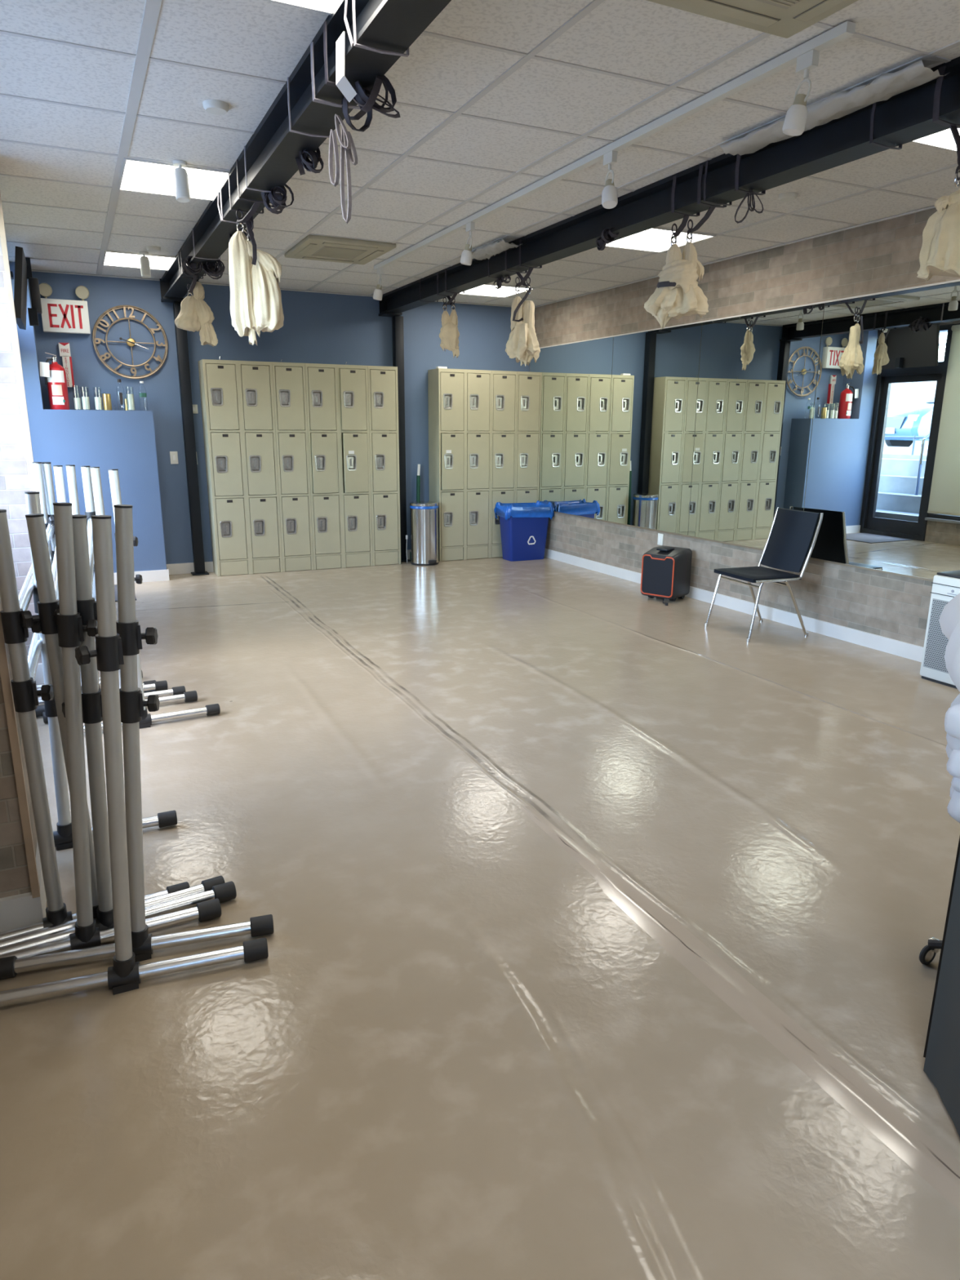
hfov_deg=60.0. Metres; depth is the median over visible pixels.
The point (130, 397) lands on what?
glass candle
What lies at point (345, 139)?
cable
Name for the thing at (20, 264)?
wall monitor
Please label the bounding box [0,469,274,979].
ballet barre
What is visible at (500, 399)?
handle
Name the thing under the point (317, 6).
diffuser
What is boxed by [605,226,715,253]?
recessed light
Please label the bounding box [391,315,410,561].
steel post
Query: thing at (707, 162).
strap
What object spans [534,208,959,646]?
wall
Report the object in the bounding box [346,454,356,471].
handle
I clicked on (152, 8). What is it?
grid
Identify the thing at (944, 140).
recessed light
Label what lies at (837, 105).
plastic sheet
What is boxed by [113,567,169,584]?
baseboard
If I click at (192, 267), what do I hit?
bundle
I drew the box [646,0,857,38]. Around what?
air vent
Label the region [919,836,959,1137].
case
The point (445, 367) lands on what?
paper scrap
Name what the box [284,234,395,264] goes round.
air conditioner
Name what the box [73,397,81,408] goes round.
glass candle
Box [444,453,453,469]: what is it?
handle
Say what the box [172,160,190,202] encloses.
ceiling spotlight
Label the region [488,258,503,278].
strap
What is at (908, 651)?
baseboard
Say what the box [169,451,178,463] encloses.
light switch
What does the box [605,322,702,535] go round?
wall mirror
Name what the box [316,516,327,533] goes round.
handle
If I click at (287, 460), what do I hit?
handle
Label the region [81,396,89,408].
glass candle
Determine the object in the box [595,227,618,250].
bundle
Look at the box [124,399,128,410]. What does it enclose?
candle
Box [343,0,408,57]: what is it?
strap
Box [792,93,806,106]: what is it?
socket
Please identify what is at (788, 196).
smoke detector
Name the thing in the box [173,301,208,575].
steel post
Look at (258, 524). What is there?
handle
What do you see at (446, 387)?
lockers
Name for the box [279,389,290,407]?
handle
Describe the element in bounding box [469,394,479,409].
handle
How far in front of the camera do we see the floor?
2.21 m
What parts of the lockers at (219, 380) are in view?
locker door, locker door, locker door, kick panel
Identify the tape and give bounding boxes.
[519,805,959,1210]
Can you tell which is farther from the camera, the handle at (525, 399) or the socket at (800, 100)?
the handle at (525, 399)
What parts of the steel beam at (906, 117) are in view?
plate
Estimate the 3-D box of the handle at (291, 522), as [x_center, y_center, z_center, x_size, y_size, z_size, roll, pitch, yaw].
[-1.824,-1.100,8.022,0.108,0.156,0.026,-6,16,-25]
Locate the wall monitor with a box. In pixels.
[9,246,39,329]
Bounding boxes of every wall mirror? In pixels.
[529,337,613,520]
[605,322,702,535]
[688,302,824,549]
[804,281,959,579]
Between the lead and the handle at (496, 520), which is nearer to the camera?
the lead
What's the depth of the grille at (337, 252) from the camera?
5.96 m
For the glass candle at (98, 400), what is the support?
on the wall ledge at (123, 441)
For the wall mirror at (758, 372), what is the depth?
6.16 m
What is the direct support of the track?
attached to the ceiling
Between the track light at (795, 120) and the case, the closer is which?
the case
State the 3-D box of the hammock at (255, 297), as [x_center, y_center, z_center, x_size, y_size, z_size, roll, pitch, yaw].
[-1.134,-1.929,4.212,0.254,0.820,0.272,-6,16,-25]
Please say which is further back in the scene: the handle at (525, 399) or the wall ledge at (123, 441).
the handle at (525, 399)
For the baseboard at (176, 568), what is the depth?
7.95 m
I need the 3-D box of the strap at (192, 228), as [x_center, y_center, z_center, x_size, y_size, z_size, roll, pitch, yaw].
[-1.789,-2.586,5.434,0.164,0.180,0.020,-6,16,-25]
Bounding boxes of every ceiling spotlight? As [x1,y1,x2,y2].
[138,251,151,278]
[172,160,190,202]
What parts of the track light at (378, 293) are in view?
bulb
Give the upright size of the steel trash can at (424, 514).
0.638 m
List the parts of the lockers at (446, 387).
locker door, locker door, kick panel, locker door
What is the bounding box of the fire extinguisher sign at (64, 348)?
[58,342,74,386]
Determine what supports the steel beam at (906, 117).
attached to the ceiling
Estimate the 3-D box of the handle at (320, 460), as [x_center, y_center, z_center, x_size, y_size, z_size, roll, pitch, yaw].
[-1.538,-1.702,7.991,0.108,0.156,0.026,-8,17,-29]
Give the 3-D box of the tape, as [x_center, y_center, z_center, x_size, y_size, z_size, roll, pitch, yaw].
[0.907,1.025,1.580,0.127,0.002,3.510,-6,16,-25]
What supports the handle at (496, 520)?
on the lockers at (503, 408)
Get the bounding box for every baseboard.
[0,840,46,932]
[166,549,411,574]
[544,548,923,662]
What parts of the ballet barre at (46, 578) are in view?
knob, knob, barre rail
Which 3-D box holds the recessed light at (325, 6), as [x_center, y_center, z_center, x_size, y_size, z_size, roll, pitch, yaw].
[-0.502,-1.843,2.217,0.598,0.012,0.598,-6,16,-25]
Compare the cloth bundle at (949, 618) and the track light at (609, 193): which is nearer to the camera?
the cloth bundle at (949, 618)
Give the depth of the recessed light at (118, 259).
6.41 m
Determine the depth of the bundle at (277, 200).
3.90 m
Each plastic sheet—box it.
[471,237,521,260]
[719,59,949,155]
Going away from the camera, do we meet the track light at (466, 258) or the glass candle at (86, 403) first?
the track light at (466, 258)
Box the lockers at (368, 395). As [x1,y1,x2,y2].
[337,364,400,568]
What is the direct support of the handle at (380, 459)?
on the lockers at (368, 395)
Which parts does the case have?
caster arm, panel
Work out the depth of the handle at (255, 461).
7.75 m
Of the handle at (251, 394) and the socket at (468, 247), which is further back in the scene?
the handle at (251, 394)
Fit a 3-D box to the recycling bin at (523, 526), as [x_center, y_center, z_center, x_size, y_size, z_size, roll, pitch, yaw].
[0.471,-1.174,8.908,0.594,0.614,0.334,-6,16,-25]
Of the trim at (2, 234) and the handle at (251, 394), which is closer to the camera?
the trim at (2, 234)
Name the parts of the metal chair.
leg, leg, leg, seat, frame, frame, backrest, leg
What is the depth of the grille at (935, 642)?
4.65 m
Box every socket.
[376,284,382,289]
[464,244,471,250]
[604,178,614,186]
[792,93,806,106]
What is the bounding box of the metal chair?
[704,506,823,642]
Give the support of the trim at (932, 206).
attached to the wall at (881, 256)
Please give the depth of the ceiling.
3.50 m
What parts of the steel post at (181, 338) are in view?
plate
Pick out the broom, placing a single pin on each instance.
(418, 476)
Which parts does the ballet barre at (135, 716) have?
knob, knob, knob, knob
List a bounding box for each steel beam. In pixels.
[160,0,451,302]
[378,56,959,316]
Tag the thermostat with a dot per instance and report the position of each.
(194, 406)
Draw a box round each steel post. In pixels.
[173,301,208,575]
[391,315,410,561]
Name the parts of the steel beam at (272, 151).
plate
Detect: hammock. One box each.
[174,248,217,346]
[227,160,284,345]
[436,269,464,357]
[504,239,542,366]
[644,164,727,328]
[916,66,959,280]
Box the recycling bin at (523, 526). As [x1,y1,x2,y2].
[493,500,555,561]
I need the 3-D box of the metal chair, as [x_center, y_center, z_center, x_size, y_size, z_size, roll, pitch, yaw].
[1.958,-0.471,5.754,0.548,0.840,0.497,-5,15,-20]
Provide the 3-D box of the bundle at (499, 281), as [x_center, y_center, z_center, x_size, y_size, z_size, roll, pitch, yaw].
[0.164,-2.658,6.152,0.068,0.087,0.219,-5,15,-19]
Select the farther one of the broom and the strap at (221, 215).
the broom
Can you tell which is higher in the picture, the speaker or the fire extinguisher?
the fire extinguisher
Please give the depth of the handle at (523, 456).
8.94 m
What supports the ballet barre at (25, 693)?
on the floor
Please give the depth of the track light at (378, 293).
6.55 m
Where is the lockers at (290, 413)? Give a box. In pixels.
[237,360,343,573]
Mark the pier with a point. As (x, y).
(15, 880)
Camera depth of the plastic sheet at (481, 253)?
5.75 m
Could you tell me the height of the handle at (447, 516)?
0.156 m
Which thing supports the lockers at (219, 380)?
on the floor
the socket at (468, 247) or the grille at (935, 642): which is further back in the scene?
the socket at (468, 247)
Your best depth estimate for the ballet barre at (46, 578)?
2.14 m
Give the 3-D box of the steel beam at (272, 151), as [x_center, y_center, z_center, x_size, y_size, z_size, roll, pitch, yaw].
[-0.179,-1.740,2.180,0.172,0.187,11.850,-6,16,-25]
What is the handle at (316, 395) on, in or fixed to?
on the lockers at (290, 413)
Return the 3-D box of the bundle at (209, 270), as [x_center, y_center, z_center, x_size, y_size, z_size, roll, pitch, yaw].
[-1.836,-2.564,5.689,0.154,0.158,0.233,-6,16,-25]
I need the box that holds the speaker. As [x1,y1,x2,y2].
[640,545,692,605]
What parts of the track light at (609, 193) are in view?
bulb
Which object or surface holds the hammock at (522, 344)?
hanging from the steel beam at (906, 117)
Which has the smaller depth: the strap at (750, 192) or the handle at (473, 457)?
the strap at (750, 192)
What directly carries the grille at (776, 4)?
attached to the air vent at (785, 19)
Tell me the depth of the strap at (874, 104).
3.16 m
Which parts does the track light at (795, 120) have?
bulb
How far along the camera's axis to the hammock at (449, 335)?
6.89 m
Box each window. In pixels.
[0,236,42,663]
[34,662,44,684]
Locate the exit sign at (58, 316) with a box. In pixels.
[39,283,90,334]
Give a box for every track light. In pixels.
[373,267,383,300]
[460,222,475,265]
[601,150,617,208]
[782,48,819,136]
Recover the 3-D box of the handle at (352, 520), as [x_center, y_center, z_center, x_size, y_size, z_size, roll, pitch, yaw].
[-1.274,-1.161,8.278,0.108,0.156,0.026,-6,16,-25]
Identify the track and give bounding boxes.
[373,20,855,270]
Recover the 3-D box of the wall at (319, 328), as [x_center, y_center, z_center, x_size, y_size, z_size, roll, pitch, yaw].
[-1.773,-2.044,8.208,5.349,2.618,0.150,-6,16,-25]
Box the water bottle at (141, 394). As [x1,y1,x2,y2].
[139,381,146,397]
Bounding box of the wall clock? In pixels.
[92,305,168,378]
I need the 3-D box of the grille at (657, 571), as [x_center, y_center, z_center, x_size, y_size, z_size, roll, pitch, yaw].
[1.450,-0.523,6.790,0.272,0.304,0.007,13,19,40]
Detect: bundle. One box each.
[182,255,201,275]
[200,259,225,279]
[227,229,250,242]
[261,184,293,213]
[295,147,323,175]
[341,75,396,131]
[493,275,511,288]
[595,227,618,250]
[938,593,959,822]
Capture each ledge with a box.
[8,261,166,573]
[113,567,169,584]
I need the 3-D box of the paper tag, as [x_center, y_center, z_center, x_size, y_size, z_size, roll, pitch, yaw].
[-0.406,-1.742,2.531,0.062,0.128,0.160,-6,16,-25]
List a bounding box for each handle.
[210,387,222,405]
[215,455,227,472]
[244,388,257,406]
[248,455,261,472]
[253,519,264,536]
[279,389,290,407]
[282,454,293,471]
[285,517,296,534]
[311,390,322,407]
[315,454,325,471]
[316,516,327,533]
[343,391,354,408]
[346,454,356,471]
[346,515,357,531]
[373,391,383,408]
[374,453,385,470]
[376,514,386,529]
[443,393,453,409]
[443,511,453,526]
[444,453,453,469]
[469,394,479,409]
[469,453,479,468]
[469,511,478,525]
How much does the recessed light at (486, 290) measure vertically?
0.012 m
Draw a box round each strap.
[191,228,220,259]
[217,185,253,223]
[244,146,279,192]
[287,76,329,137]
[323,21,400,118]
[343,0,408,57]
[419,279,437,302]
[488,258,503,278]
[703,160,732,205]
[734,154,765,223]
[869,102,902,149]
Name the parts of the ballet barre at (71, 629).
knob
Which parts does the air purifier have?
panel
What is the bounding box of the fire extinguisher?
[39,351,69,409]
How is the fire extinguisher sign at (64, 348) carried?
attached to the wall at (319, 328)
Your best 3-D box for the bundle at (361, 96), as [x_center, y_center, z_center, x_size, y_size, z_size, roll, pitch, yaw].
[-0.370,-1.794,2.742,0.136,0.168,0.269,-10,18,-35]
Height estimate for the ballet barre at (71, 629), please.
1.199 m
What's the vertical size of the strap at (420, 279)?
0.180 m
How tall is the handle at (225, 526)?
0.156 m
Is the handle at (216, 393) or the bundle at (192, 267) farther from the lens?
the handle at (216, 393)
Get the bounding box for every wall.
[28,269,529,564]
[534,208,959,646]
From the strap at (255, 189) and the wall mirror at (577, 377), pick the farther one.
the wall mirror at (577, 377)
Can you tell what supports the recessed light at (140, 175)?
in the ceiling
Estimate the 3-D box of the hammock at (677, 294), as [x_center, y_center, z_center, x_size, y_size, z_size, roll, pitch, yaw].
[1.065,-1.976,4.252,0.318,0.721,0.344,-6,16,-25]
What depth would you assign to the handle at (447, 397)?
8.42 m
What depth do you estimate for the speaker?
6.78 m
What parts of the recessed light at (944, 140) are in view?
frame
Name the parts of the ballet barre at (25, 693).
knob, barre rail, barre rail, knob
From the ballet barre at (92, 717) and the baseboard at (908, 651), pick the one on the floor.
the ballet barre at (92, 717)
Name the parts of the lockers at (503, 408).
kick panel, locker door, locker door, locker door, kick panel, locker door, locker door, locker door, locker door, locker door, locker door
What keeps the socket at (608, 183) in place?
attached to the track light at (609, 193)
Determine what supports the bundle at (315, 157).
hanging from the steel beam at (272, 151)
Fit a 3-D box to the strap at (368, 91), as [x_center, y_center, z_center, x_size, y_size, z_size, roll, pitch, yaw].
[-0.379,-1.822,2.672,0.239,0.252,0.069,-2,15,-9]
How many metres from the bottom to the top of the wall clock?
0.615 m
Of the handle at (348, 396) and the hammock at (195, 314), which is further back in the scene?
the handle at (348, 396)
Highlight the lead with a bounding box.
[405,534,408,562]
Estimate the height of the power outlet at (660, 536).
0.100 m
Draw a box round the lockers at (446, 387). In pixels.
[427,368,465,561]
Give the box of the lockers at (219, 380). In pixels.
[198,359,250,576]
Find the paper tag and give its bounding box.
[335,31,356,102]
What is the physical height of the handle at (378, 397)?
0.156 m
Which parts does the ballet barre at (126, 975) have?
knob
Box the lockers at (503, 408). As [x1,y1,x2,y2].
[465,368,542,559]
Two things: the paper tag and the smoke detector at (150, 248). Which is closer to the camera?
the paper tag
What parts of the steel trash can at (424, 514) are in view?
lid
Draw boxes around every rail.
[539,279,959,348]
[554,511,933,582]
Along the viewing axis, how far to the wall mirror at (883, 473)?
5.14 m
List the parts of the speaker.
control panel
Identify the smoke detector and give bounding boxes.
[146,245,160,252]
[202,99,228,115]
[778,191,797,201]
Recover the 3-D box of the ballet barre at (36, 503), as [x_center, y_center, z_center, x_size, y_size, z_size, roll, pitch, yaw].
[-1.799,-0.093,3.460,0.727,1.198,1.904,-6,16,-25]
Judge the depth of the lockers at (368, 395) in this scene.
8.22 m
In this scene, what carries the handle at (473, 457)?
on the lockers at (503, 408)
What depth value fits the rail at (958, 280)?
5.78 m
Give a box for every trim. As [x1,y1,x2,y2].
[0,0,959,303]
[0,193,35,491]
[0,606,39,897]
[31,205,935,307]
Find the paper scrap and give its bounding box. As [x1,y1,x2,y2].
[435,366,447,368]
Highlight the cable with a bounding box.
[310,41,359,223]
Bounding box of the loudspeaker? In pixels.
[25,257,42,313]
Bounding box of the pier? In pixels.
[0,595,37,897]
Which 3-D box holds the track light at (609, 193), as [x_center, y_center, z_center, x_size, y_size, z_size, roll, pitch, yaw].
[0.580,-2.078,3.755,0.078,0.235,0.113,-6,16,-25]
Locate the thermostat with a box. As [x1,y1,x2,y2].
[192,404,198,413]
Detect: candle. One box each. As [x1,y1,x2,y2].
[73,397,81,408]
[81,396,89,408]
[94,396,102,409]
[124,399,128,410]
[126,394,134,409]
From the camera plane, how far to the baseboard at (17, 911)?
2.30 m
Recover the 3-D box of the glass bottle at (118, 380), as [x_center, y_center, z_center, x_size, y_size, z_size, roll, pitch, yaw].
[-3.124,-2.130,7.225,0.066,0.262,0.068,-6,16,-25]
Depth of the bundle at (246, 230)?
4.80 m
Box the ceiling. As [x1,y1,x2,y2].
[0,0,959,306]
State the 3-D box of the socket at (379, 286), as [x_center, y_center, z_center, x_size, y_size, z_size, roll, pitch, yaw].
[-0.799,-2.787,6.564,0.044,0.038,0.044,-6,16,-25]
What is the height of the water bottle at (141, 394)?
0.250 m
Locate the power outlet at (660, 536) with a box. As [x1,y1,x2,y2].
[657,533,663,545]
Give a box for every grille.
[311,246,367,259]
[641,555,673,595]
[755,0,801,8]
[923,598,948,673]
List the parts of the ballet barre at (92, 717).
knob, knob, barre rail, barre rail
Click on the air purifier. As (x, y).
(946, 584)
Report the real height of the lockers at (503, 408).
1.943 m
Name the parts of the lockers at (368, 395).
locker door, locker door, locker door, kick panel, locker door, locker door, locker door, kick panel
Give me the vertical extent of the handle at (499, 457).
0.156 m
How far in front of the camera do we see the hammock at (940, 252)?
2.96 m
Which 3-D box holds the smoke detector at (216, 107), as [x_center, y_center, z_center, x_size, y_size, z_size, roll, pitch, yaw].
[-1.052,-2.121,3.311,0.100,0.026,0.100,-6,16,-25]
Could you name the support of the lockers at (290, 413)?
on the floor
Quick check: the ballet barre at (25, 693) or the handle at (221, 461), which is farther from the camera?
the handle at (221, 461)
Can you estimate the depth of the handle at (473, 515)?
8.84 m
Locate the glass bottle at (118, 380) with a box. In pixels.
[117,378,123,407]
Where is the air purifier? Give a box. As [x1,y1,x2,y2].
[920,569,959,688]
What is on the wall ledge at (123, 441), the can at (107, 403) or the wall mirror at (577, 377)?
the can at (107, 403)
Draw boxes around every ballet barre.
[0,462,190,939]
[0,464,221,959]
[0,465,225,946]
[0,466,236,954]
[0,466,268,1006]
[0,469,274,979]
[24,462,177,850]
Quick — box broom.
[409,464,420,559]
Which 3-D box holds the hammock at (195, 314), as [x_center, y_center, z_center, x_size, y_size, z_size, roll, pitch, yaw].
[-2.118,-2.519,6.152,0.287,0.654,0.197,-6,16,-25]
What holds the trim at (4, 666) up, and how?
attached to the pier
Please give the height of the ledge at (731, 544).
0.012 m
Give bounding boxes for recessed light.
[102,250,175,270]
[117,157,230,200]
[263,0,339,15]
[460,284,534,297]
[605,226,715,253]
[911,128,959,151]
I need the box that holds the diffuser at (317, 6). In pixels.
[278,0,339,12]
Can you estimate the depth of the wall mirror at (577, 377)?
8.31 m
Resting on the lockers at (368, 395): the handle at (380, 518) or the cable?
the handle at (380, 518)
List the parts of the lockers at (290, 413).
locker door, locker door, locker door, kick panel, locker door, locker door, locker door, kick panel, locker door, locker door, locker door, kick panel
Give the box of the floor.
[0,556,959,1279]
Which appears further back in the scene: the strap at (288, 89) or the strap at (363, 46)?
the strap at (288, 89)
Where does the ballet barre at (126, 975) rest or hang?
on the floor
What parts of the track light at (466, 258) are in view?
bulb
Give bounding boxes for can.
[102,393,111,410]
[409,501,438,565]
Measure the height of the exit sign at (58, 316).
0.384 m
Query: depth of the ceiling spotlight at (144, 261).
6.14 m

